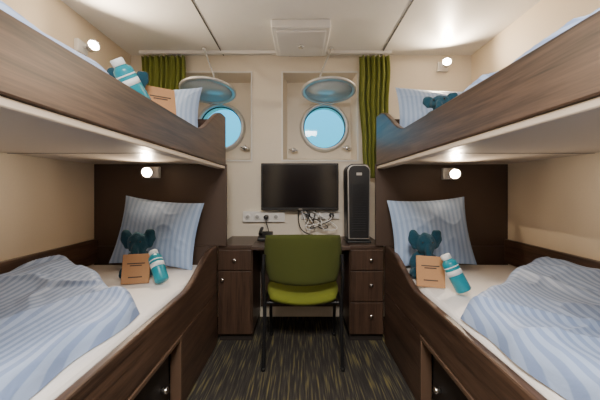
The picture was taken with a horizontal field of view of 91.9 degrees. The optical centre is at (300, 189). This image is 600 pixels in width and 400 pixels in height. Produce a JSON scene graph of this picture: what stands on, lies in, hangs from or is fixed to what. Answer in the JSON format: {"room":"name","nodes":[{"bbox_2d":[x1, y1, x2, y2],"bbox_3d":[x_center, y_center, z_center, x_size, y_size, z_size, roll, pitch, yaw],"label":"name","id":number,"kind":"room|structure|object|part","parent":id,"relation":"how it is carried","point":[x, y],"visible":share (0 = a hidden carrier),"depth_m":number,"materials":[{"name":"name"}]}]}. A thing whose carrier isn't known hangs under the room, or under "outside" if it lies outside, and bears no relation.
{"room":"ship cabin","nodes":[
{"label":"ship cabin","id":0,"kind":"room"},
{"bbox_2d":[0,0,130,266],"bbox_3d":[-1.505,-0.010,0.760,0.050,2.320,4.120,0,0,0],"label":"wall","id":1,"kind":"structure","parent":0,"point":[46,203],"depth_m":1.70,"materials":[{"name":"beige paint"}]},
{"bbox_2d":[74,38,99,55],"bbox_3d":[-1.409,-0.950,1.922,0.151,0.080,0.092,0,0,8],"label":"reading lamp","id":2,"kind":"object","parent":1,"relation":"attached to","point":[92,45],"visible":0.95,"depth_m":1.91,"materials":[{"name":"white plastic"}]},
{"bbox_3d":[-1.464,-0.950,1.930,0.030,0.080,0.090,0,0,0],"label":"plate","id":3,"kind":"part","parent":2,"relation":"part of","materials":[{"name":"white plastic"}]},
{"bbox_3d":[-1.359,-0.950,1.902,0.009,0.050,0.050,0,0,39],"label":"bulb","id":4,"kind":"part","parent":2,"relation":"part of","materials":[{"name":"white glass"}]},
{"bbox_2d":[183,80,231,101],"bbox_3d":[-0.765,-0.814,2.393,0.386,0.059,0.383,0,0,0],"label":"glass","id":5,"kind":"object","parent":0,"point":[211,91],"depth_m":2.37,"materials":[{"name":"glass"}]},
{"bbox_2d":[61,0,540,54],"bbox_3d":[0.000,-1.195,0.760,3.060,0.050,4.120,0,0,0],"label":"ceiling","id":6,"kind":"structure","parent":0,"point":[428,27],"depth_m":2.01,"materials":[{"name":"white paint"}]},
{"bbox_2d":[203,49,214,77],"bbox_3d":[-0.730,-1.002,2.297,0.013,0.314,0.221,0,0,-38],"label":"support rod","id":7,"kind":"object","parent":6,"relation":"hanging from","point":[203,49],"visible":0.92,"depth_m":2.28,"materials":[{"name":"silver metal"}]},
{"bbox_2d":[139,50,391,53],"bbox_3d":[-0.300,-1.158,2.440,2.120,0.024,0.020,0,0,0],"label":"rail","id":8,"kind":"object","parent":6,"relation":"attached to","point":[140,51],"visible":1,"depth_m":2.43,"materials":[{"name":"white plastic"}]},
{"bbox_2d":[141,54,185,89],"bbox_3d":[-1.157,-0.622,2.438,0.367,1.045,0.059,0,0,0],"label":"window curtain","id":9,"kind":"object","parent":8,"relation":"hanging from","point":[166,72],"visible":0.34,"depth_m":2.43,"materials":[{"name":"green fabric"}]},
{"bbox_2d":[359,54,389,177],"bbox_3d":[0.619,-0.622,2.438,0.263,1.045,0.060,0,0,0],"label":"window curtain","id":10,"kind":"object","parent":8,"relation":"hanging from","point":[374,72],"visible":0.79,"depth_m":2.43,"materials":[{"name":"green fabric"}]},
{"bbox_2d":[271,19,330,56],"bbox_3d":[0.000,-1.125,2.195,0.410,0.089,0.430,0,0,0],"label":"ceiling air vent","id":11,"kind":"object","parent":6,"relation":"attached to","point":[291,37],"depth_m":2.07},
{"bbox_2d":[191,0,413,55],"bbox_3d":[0.009,-1.168,0.635,1.370,0.004,3.770,0,0,0],"label":"trim","id":12,"kind":"structure","parent":6,"relation":"attached to","point":[191,0],"depth_m":2.04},
{"bbox_2d":[319,49,331,76],"bbox_3d":[0.197,-1.002,2.297,0.013,0.314,0.204,0,0,31],"label":"support rod","id":13,"kind":"object","parent":6,"relation":"hanging from","point":[330,49],"visible":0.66,"depth_m":2.28,"materials":[{"name":"silver metal"}]},
{"bbox_2d":[131,55,470,316],"bbox_3d":[0.000,-0.010,2.530,2.960,2.320,0.020,0,0,0],"label":"wall","id":14,"kind":"structure","parent":0,"point":[419,72],"depth_m":2.52,"materials":[{"name":"beige paint"}]},
{"bbox_2d":[179,71,251,160],"bbox_3d":[-0.762,-0.638,2.393,0.679,0.781,0.449,0,0,0],"label":"window","id":15,"kind":"structure","parent":14,"relation":"in","point":[186,71],"depth_m":2.51,"materials":[{"name":"beige metal"}]},
{"bbox_3d":[-0.765,-0.816,2.393,0.452,0.083,0.449,0,0,0],"label":"sash","id":16,"kind":"part","parent":15,"relation":"part of","materials":[{"name":"silver metal"}]},
{"bbox_2d":[186,73,250,159],"bbox_3d":[-0.762,-0.638,2.595,0.655,0.757,0.150,0,0,0],"label":"reveal","id":17,"kind":"object","parent":14,"relation":"attached to","point":[227,77],"visible":0.42,"depth_m":2.57,"materials":[{"name":"paint"}]},
{"bbox_2d":[198,102,209,115],"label":"plate","id":18,"kind":"object","parent":17,"relation":"attached to","point":[202,105],"depth_m":2.67,"materials":[{"name":"paint"}]},
{"bbox_2d":[204,108,230,118],"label":"plate","id":19,"kind":"object","parent":17,"relation":"attached to","point":[208,114],"depth_m":2.75,"materials":[{"name":"paint"}]},
{"bbox_2d":[198,103,245,151],"bbox_3d":[-0.735,-0.573,2.647,0.456,0.456,0.045,0,0,0],"label":"ring","id":20,"kind":"object","parent":19,"relation":"attached to","point":[238,141],"visible":0.62,"depth_m":2.63,"materials":[{"name":"white metal"}]},
{"bbox_2d":[202,107,240,122],"bbox_3d":[-0.735,-0.573,2.666,0.388,0.388,0.012,0,0,0],"label":"gasket","id":21,"kind":"object","parent":20,"relation":"attached to","point":[215,107],"visible":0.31,"depth_m":2.66,"materials":[{"name":"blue rubber"}]},
{"bbox_2d":[226,83,249,158],"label":"plate","id":22,"kind":"object","parent":17,"relation":"attached to","point":[240,101],"depth_m":2.67,"materials":[{"name":"paint"}]},
{"bbox_2d":[243,211,284,230],"bbox_3d":[-0.320,0.290,2.468,0.360,0.211,0.103,0,0,0],"label":"strip","id":23,"kind":"object","parent":14,"relation":"attached to","point":[248,216],"visible":0.93,"depth_m":2.48,"materials":[{"name":"white plastic"}]},
{"bbox_2d":[261,163,338,209],"bbox_3d":[-0.010,-0.028,2.471,0.650,0.395,0.096,0,0,0],"label":"television","id":24,"kind":"object","parent":14,"relation":"attached to","point":[284,186],"visible":1,"depth_m":2.42,"materials":[{"name":"black plastic"}]},
{"bbox_2d":[297,210,336,234],"bbox_3d":[0.135,0.276,2.442,0.346,0.220,0.043,0,0,0],"label":"cable bundle","id":25,"kind":"object","parent":24,"relation":"attached to","point":[310,217],"visible":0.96,"depth_m":2.44,"materials":[{"name":"white plastic"}]},
{"bbox_2d":[252,236,349,305],"bbox_3d":[0.000,0.700,2.281,0.698,0.600,0.473,0,0,0],"label":"writing desk","id":26,"kind":"object","parent":14,"relation":"attached to","point":[259,245],"visible":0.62,"depth_m":2.49,"materials":[{"name":"brown wood"}]},
{"bbox_2d":[257,227,272,240],"bbox_3d":[-0.285,0.350,2.325,0.110,0.097,0.150,0,0,0],"label":"desk telephone","id":27,"kind":"object","parent":26,"relation":"on","point":[262,234],"visible":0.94,"depth_m":2.31,"materials":[{"name":"black plastic"}]},
{"bbox_3d":[0.000,0.713,2.504,0.690,0.574,0.028,0,0,0],"label":"panel","id":28,"kind":"part","parent":26,"relation":"part of","materials":[{"name":"brown wood"}]},
{"bbox_2d":[283,73,356,159],"bbox_3d":[0.165,-0.638,2.595,0.644,0.757,0.150,0,0,0],"label":"reveal","id":29,"kind":"object","parent":14,"relation":"attached to","point":[287,77],"visible":0.83,"depth_m":2.57,"materials":[{"name":"paint"}]},
{"bbox_2d":[287,83,350,158],"bbox_3d":[0.165,-0.638,2.730,0.584,0.697,0.120,0,0,0],"label":"plate","id":30,"kind":"object","parent":29,"relation":"attached to","point":[297,105],"visible":0.46,"depth_m":2.67,"materials":[{"name":"paint"}]},
{"bbox_2d":[300,103,348,152],"bbox_3d":[0.215,-0.573,2.647,0.456,0.456,0.045,0,0,0],"label":"ring","id":31,"kind":"object","parent":30,"relation":"attached to","point":[307,142],"visible":0.95,"depth_m":2.63,"materials":[{"name":"white metal"}]},
{"bbox_2d":[304,107,344,147],"bbox_3d":[0.215,-0.573,2.666,0.388,0.388,0.012,0,0,0],"label":"gasket","id":32,"kind":"object","parent":31,"relation":"attached to","point":[318,107],"visible":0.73,"depth_m":2.66,"materials":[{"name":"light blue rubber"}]},
{"bbox_2d":[281,71,358,160],"bbox_3d":[0.165,-0.638,2.393,0.668,0.781,0.449,0,0,0],"label":"window","id":33,"kind":"structure","parent":14,"relation":"in","point":[282,72],"depth_m":2.51,"materials":[{"name":"beige metal"}]},
{"bbox_3d":[0.227,-0.816,2.393,0.452,0.083,0.449,0,0,0],"label":"sash","id":34,"kind":"part","parent":33,"relation":"part of","materials":[{"name":"silver metal"}]},
{"bbox_2d":[301,211,338,218],"bbox_3d":[0.165,0.215,2.484,0.330,0.070,0.069,0,0,0],"label":"wall socket","id":35,"kind":"object","parent":14,"relation":"attached to","point":[326,214],"depth_m":2.49,"materials":[{"name":"white plastic"}]},
{"bbox_2d":[436,57,451,71],"bbox_3d":[1.217,-1.060,2.446,0.096,0.080,0.144,0,0,0],"label":"reading lamp","id":36,"kind":"object","parent":14,"relation":"attached to","point":[442,66],"visible":1,"depth_m":2.49,"materials":[{"name":"white plastic"}]},
{"bbox_3d":[1.220,-1.060,2.504,0.090,0.080,0.030,0,0,0],"label":"plate","id":37,"kind":"part","parent":36,"relation":"part of","materials":[{"name":"white plastic"}]},
{"bbox_3d":[1.204,-1.060,2.392,0.050,0.050,0.009,0,0,21],"label":"bulb","id":38,"kind":"part","parent":36,"relation":"part of","materials":[{"name":"white glass"}]},
{"bbox_2d":[169,317,432,399],"bbox_3d":[0.000,1.125,0.635,2.960,0.050,3.770,0,0,0],"label":"floor","id":39,"kind":"structure","parent":0,"point":[303,360],"depth_m":1.78,"materials":[{"name":"carpet"}]},
{"bbox_2d":[0,9,226,399],"bbox_3d":[-1.006,0.289,1.008,0.945,1.619,2.175,0,0,0],"label":"bunk bed","id":40,"kind":"object","parent":39,"relation":"on","point":[55,103],"visible":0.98,"depth_m":1.25,"materials":[{"name":"brown wood"}]},
{"bbox_2d":[0,0,107,73],"bbox_3d":[-1.015,-0.383,0.534,0.890,0.119,1.069,0,0,0],"label":"duvet","id":41,"kind":"object","parent":40,"relation":"on","point":[3,6],"visible":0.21,"depth_m":0.66,"materials":[{"name":"fabric"}]},
{"bbox_2d":[0,255,139,399],"bbox_3d":[-1.048,0.438,0.857,0.774,0.156,1.714,0,0,0],"label":"duvet","id":42,"kind":"object","parent":40,"relation":"on","point":[54,310],"visible":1,"depth_m":1.00,"materials":[{"name":"blue fabric"}]},
{"bbox_3d":[-1.022,-0.198,1.009,0.911,0.025,2.118,0,0,0],"label":"board","id":43,"kind":"part","parent":40,"relation":"part of","materials":[{"name":"laminate"}]},
{"bbox_3d":[-0.551,-0.346,1.010,0.030,0.348,2.119,0,0,0],"label":"rail","id":44,"kind":"part","parent":40,"relation":"part of","materials":[{"name":"brown wood"}]},
{"bbox_3d":[-1.056,0.600,1.005,0.839,0.160,2.070,0,0,0],"label":"mattress","id":45,"kind":"part","parent":40,"relation":"part of","materials":[{"name":"fabric"}]},
{"bbox_2d":[107,67,148,87],"bbox_3d":[-0.740,-0.418,1.240,0.160,0.200,0.134,0,0,-14],"label":"animal","id":46,"kind":"object","parent":40,"relation":"on","point":[143,76],"visible":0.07,"depth_m":1.25},
{"bbox_2d":[110,57,150,98],"bbox_3d":[-0.660,-0.413,1.129,0.073,0.173,0.148,0,0,31],"label":"drink bottle","id":47,"kind":"object","parent":40,"relation":"on","point":[123,72],"visible":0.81,"depth_m":1.09,"materials":[{"name":"teal plastic"}]},
{"bbox_2d":[121,253,149,284],"bbox_3d":[-0.920,0.439,1.619,0.140,0.159,0.057,0,0,-14],"label":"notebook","id":48,"kind":"object","parent":40,"relation":"on","point":[135,267],"visible":0.88,"depth_m":1.61,"materials":[{"name":"brown cardboard"}]},
{"bbox_3d":[-0.618,0.564,1.010,0.035,0.328,2.119,0,0,0],"label":"rail","id":49,"kind":"part","parent":40,"relation":"part of","materials":[{"name":"brown wood"}]},
{"bbox_2d":[119,229,155,278],"bbox_3d":[-0.974,0.381,1.734,0.194,0.288,0.154,0,0,0],"label":"animal","id":50,"kind":"object","parent":40,"relation":"on","point":[137,242],"visible":0.4,"depth_m":1.71},
{"bbox_2d":[141,167,160,177],"bbox_3d":[-1.044,-0.123,1.997,0.093,0.084,0.143,0,0,0],"label":"reading lamp","id":51,"kind":"object","parent":40,"relation":"attached to","point":[147,172],"visible":1,"depth_m":2.01,"materials":[{"name":"white plastic"}]},
{"bbox_3d":[-1.034,-0.119,1.943,0.050,0.049,0.013,0,0,-15],"label":"bulb","id":52,"kind":"part","parent":51,"relation":"part of","materials":[{"name":"white glass"}]},
{"bbox_3d":[-1.045,-0.125,2.054,0.090,0.080,0.030,0,0,0],"label":"plate","id":53,"kind":"part","parent":51,"relation":"part of","materials":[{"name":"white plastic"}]},
{"bbox_3d":[-0.662,0.905,0.885,0.015,0.350,1.110,0,0,0],"label":"storage door","id":54,"kind":"part","parent":40,"relation":"part of","materials":[{"name":"brown wood"}]},
{"bbox_3d":[-0.623,0.889,0.910,0.054,0.321,1.100,0,0,0],"label":"storage frame","id":55,"kind":"part","parent":40,"relation":"part of","materials":[{"name":"brown wood"}]},
{"bbox_3d":[-1.040,0.750,2.083,0.875,0.698,0.025,0,0,0],"label":"head panel","id":56,"kind":"part","parent":40,"relation":"part of","materials":[{"name":"brown wood"}]},
{"bbox_2d":[109,196,203,269],"bbox_3d":[-0.950,0.280,1.929,0.566,0.486,0.171,0,0,0],"label":"pillow","id":57,"kind":"object","parent":40,"relation":"on","point":[174,225],"visible":0.75,"depth_m":1.89,"materials":[{"name":"blue fabric"}]},
{"bbox_2d":[148,249,168,283],"bbox_3d":[-0.797,0.425,1.615,0.158,0.179,0.073,0,0,39],"label":"drink bottle","id":58,"kind":"object","parent":40,"relation":"on","point":[156,262],"visible":1,"depth_m":1.59,"materials":[{"name":"teal plastic"}]},
{"bbox_2d":[145,85,175,113],"bbox_3d":[-0.654,-0.403,1.350,0.130,0.156,0.067,0,0,-35],"label":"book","id":59,"kind":"object","parent":40,"relation":"on","point":[164,97],"visible":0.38,"depth_m":1.35,"materials":[{"name":"brown paper"}]},
{"bbox_3d":[-1.006,0.107,2.083,0.945,0.585,0.025,0,0,0],"label":"head panel","id":60,"kind":"part","parent":40,"relation":"part of","materials":[{"name":"brown wood"}]},
{"bbox_3d":[-0.640,0.940,1.360,0.030,0.030,0.030,0,0,0],"label":"storage knob","id":61,"kind":"part","parent":40,"relation":"part of","materials":[{"name":"silver metal"}]},
{"bbox_2d":[174,87,201,127],"bbox_3d":[-0.890,-0.510,1.898,0.493,0.394,0.197,0,0,0],"label":"pillow","id":62,"kind":"object","parent":40,"relation":"on","point":[187,100],"visible":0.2,"depth_m":1.88,"materials":[{"name":"fabric"}]},
{"bbox_2d":[218,236,260,339],"bbox_3d":[-0.475,0.750,2.285,0.249,0.699,0.466,0,0,0],"label":"base cabinet","id":63,"kind":"object","parent":39,"relation":"on","point":[239,266],"visible":0.94,"depth_m":2.08,"materials":[{"name":"brown wood"}]},
{"bbox_3d":[-0.475,0.809,2.090,0.237,0.452,0.020,0,0,0],"label":"drawer","id":64,"kind":"part","parent":63,"relation":"part of","materials":[{"name":"brown wood"}]},
{"bbox_3d":[-0.475,0.503,2.090,0.237,0.143,0.020,0,0,0],"label":"drawer","id":65,"kind":"part","parent":63,"relation":"part of","materials":[{"name":"brown wood"}]},
{"bbox_2d":[261,235,344,371],"bbox_3d":[0.012,0.683,1.966,0.514,0.832,0.498,0,0,0],"label":"desk chair","id":66,"kind":"object","parent":39,"relation":"on","point":[303,270],"visible":1,"depth_m":1.77,"materials":[{"name":"green fabric"}]},
{"bbox_3d":[-0.230,0.746,1.786,0.030,0.695,0.064,0,0,0],"label":"leg","id":67,"kind":"part","parent":66,"relation":"part of","materials":[{"name":"black metal"}]},
{"bbox_3d":[0.012,0.670,1.990,0.476,0.088,0.450,0,0,0],"label":"seat","id":68,"kind":"part","parent":66,"relation":"part of","materials":[{"name":"green fabric"}]},
{"bbox_3d":[0.012,0.424,1.772,0.483,0.314,0.112,0,0,0],"label":"backrest","id":69,"kind":"part","parent":66,"relation":"part of","materials":[{"name":"green fabric"}]},
{"bbox_3d":[0.254,0.746,1.786,0.030,0.695,0.064,0,0,0],"label":"leg","id":70,"kind":"part","parent":66,"relation":"part of","materials":[{"name":"black metal"}]},
{"bbox_2d":[341,236,382,339],"bbox_3d":[0.474,0.750,2.285,0.246,0.699,0.466,0,0,0],"label":"base cabinet","id":71,"kind":"object","parent":39,"relation":"on","point":[363,263],"visible":0.94,"depth_m":2.08,"materials":[{"name":"brown wood"}]},
{"bbox_2d":[343,164,370,242],"bbox_3d":[0.435,0.100,2.267,0.184,0.599,0.207,0,0,0],"label":"computer tower","id":72,"kind":"object","parent":71,"relation":"on","point":[356,177],"visible":1,"depth_m":2.17,"materials":[{"name":"black plastic"}]},
{"bbox_2d":[353,185,365,231],"bbox_3d":[0.435,0.136,2.165,0.100,0.348,0.005,0,0,0],"label":"grille","id":73,"kind":"object","parent":72,"relation":"attached to","point":[359,191],"depth_m":2.17,"materials":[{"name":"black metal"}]},
{"bbox_3d":[0.435,0.089,2.172,0.156,0.542,0.008,0,0,0],"label":"panel","id":74,"kind":"part","parent":72,"relation":"part of","materials":[{"name":"black plastic"}]},
{"bbox_3d":[0.474,0.921,2.090,0.234,0.227,0.020,0,0,0],"label":"drawer","id":75,"kind":"part","parent":71,"relation":"part of","materials":[{"name":"brown wood"}]},
{"bbox_3d":[0.474,0.692,2.090,0.234,0.217,0.020,0,0,0],"label":"drawer","id":76,"kind":"part","parent":71,"relation":"part of","materials":[{"name":"brown wood"}]},
{"bbox_3d":[0.474,0.503,2.090,0.234,0.143,0.020,0,0,0],"label":"drawer","id":77,"kind":"part","parent":71,"relation":"part of","materials":[{"name":"brown wood"}]},
{"bbox_2d":[375,10,599,399],"bbox_3d":[1.006,0.289,1.008,0.945,1.619,2.175,0,0,0],"label":"bunk bed","id":78,"kind":"object","parent":39,"relation":"on","point":[544,104],"visible":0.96,"depth_m":1.26,"materials":[{"name":"brown wood"}]},
{"bbox_2d":[408,230,441,278],"bbox_3d":[0.735,0.380,1.716,0.198,0.290,0.155,0,0,0],"label":"animal","id":79,"kind":"object","parent":78,"relation":"on","point":[425,243],"visible":0.56,"depth_m":1.70},
{"bbox_2d":[395,87,461,127],"bbox_3d":[0.860,-0.510,1.899,0.494,0.394,0.207,0,0,0],"label":"pillow","id":80,"kind":"object","parent":78,"relation":"on","point":[411,107],"visible":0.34,"depth_m":1.88,"materials":[{"name":"fabric"}]},
{"bbox_2d":[416,255,445,287],"bbox_3d":[0.690,0.435,1.549,0.140,0.159,0.057,0,0,16],"label":"gift box","id":81,"kind":"object","parent":78,"relation":"on","point":[430,272],"visible":0.84,"depth_m":1.54,"materials":[{"name":"brown cardboard"}]},
{"bbox_2d":[387,197,476,265],"bbox_3d":[0.860,0.275,1.930,0.531,0.460,0.171,0,0,0],"label":"pillow","id":82,"kind":"object","parent":78,"relation":"on","point":[448,216],"visible":0.77,"depth_m":1.89,"materials":[{"name":"blue fabric"}]},
{"bbox_3d":[0.640,0.940,1.360,0.030,0.030,0.030,0,0,0],"label":"storage knob","id":83,"kind":"part","parent":78,"relation":"part of","materials":[{"name":"silver metal"}]},
{"bbox_2d":[422,92,457,113],"bbox_3d":[0.680,-0.394,1.421,0.159,0.149,0.134,0,0,34],"label":"stuffed animal","id":84,"kind":"object","parent":78,"relation":"on","point":[428,102],"visible":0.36,"depth_m":1.39},
{"bbox_3d":[1.006,0.107,2.083,0.945,0.585,0.025,0,0,0],"label":"head panel","id":85,"kind":"part","parent":78,"relation":"part of","materials":[{"name":"brown wood"}]},
{"bbox_3d":[1.040,0.750,2.083,0.875,0.698,0.025,0,0,0],"label":"head panel","id":86,"kind":"part","parent":78,"relation":"part of","materials":[{"name":"brown wood"}]},
{"bbox_3d":[0.623,0.889,0.910,0.054,0.321,1.100,0,0,0],"label":"storage frame","id":87,"kind":"part","parent":78,"relation":"part of","materials":[{"name":"brown wood"}]},
{"bbox_3d":[0.662,0.905,0.885,0.015,0.350,1.110,0,0,0],"label":"storage door","id":88,"kind":"part","parent":78,"relation":"part of","materials":[{"name":"brown wood"}]},
{"bbox_2d":[441,168,460,178],"bbox_3d":[1.044,-0.113,1.997,0.093,0.084,0.143,0,0,0],"label":"reading lamp","id":89,"kind":"object","parent":78,"relation":"attached to","point":[446,173],"visible":1,"depth_m":2.04,"materials":[{"name":"white plastic"}]},
{"bbox_3d":[1.034,-0.109,1.943,0.050,0.049,0.013,0,0,15],"label":"bulb","id":90,"kind":"part","parent":89,"relation":"part of","materials":[{"name":"white glass"}]},
{"bbox_2d":[440,253,470,293],"bbox_3d":[0.769,0.414,1.444,0.137,0.192,0.073,0,0,38],"label":"drink bottle","id":91,"kind":"object","parent":78,"relation":"on","point":[456,276],"visible":1,"depth_m":1.42,"materials":[{"name":"teal plastic"}]},
{"bbox_3d":[0.618,0.564,1.010,0.035,0.328,2.119,0,0,0],"label":"rail","id":92,"kind":"part","parent":78,"relation":"part of","materials":[{"name":"brown wood"}]},
{"bbox_3d":[1.056,0.600,1.005,0.839,0.160,2.070,0,0,0],"label":"mattress","id":93,"kind":"part","parent":78,"relation":"part of","materials":[{"name":"fabric"}]},
{"bbox_3d":[0.551,-0.346,1.010,0.030,0.348,2.119,0,0,0],"label":"rail","id":94,"kind":"part","parent":78,"relation":"part of","materials":[{"name":"brown wood"}]},
{"bbox_3d":[1.022,-0.198,1.009,0.911,0.025,2.118,0,0,0],"label":"board","id":95,"kind":"part","parent":78,"relation":"part of","materials":[{"name":"laminate"}]},
{"bbox_2d":[460,256,599,399],"bbox_3d":[1.035,0.442,0.863,0.800,0.148,1.727,0,0,0],"label":"duvet","id":96,"kind":"object","parent":78,"relation":"on","point":[544,317],"visible":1,"depth_m":0.97,"materials":[{"name":"blue fabric"}]},
{"bbox_2d":[462,8,599,92],"bbox_3d":[1.011,-0.383,0.627,0.899,0.118,1.254,0,0,0],"label":"duvet","id":97,"kind":"object","parent":78,"relation":"on","point":[574,21],"visible":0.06,"depth_m":0.71,"materials":[{"name":"fabric"}]},
{"bbox_2d":[305,80,351,101],"bbox_3d":[0.227,-0.814,2.393,0.386,0.059,0.383,0,0,0],"label":"glass","id":98,"kind":"object","parent":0,"point":[327,90],"depth_m":2.39,"materials":[{"name":"glass"}]},
{"bbox_2d":[471,0,599,267],"bbox_3d":[1.505,-0.010,0.760,0.050,2.320,4.120,0,0,0],"label":"wall","id":99,"kind":"structure","parent":0,"point":[554,204],"depth_m":1.73,"materials":[{"name":"beige paint"}]}
]}

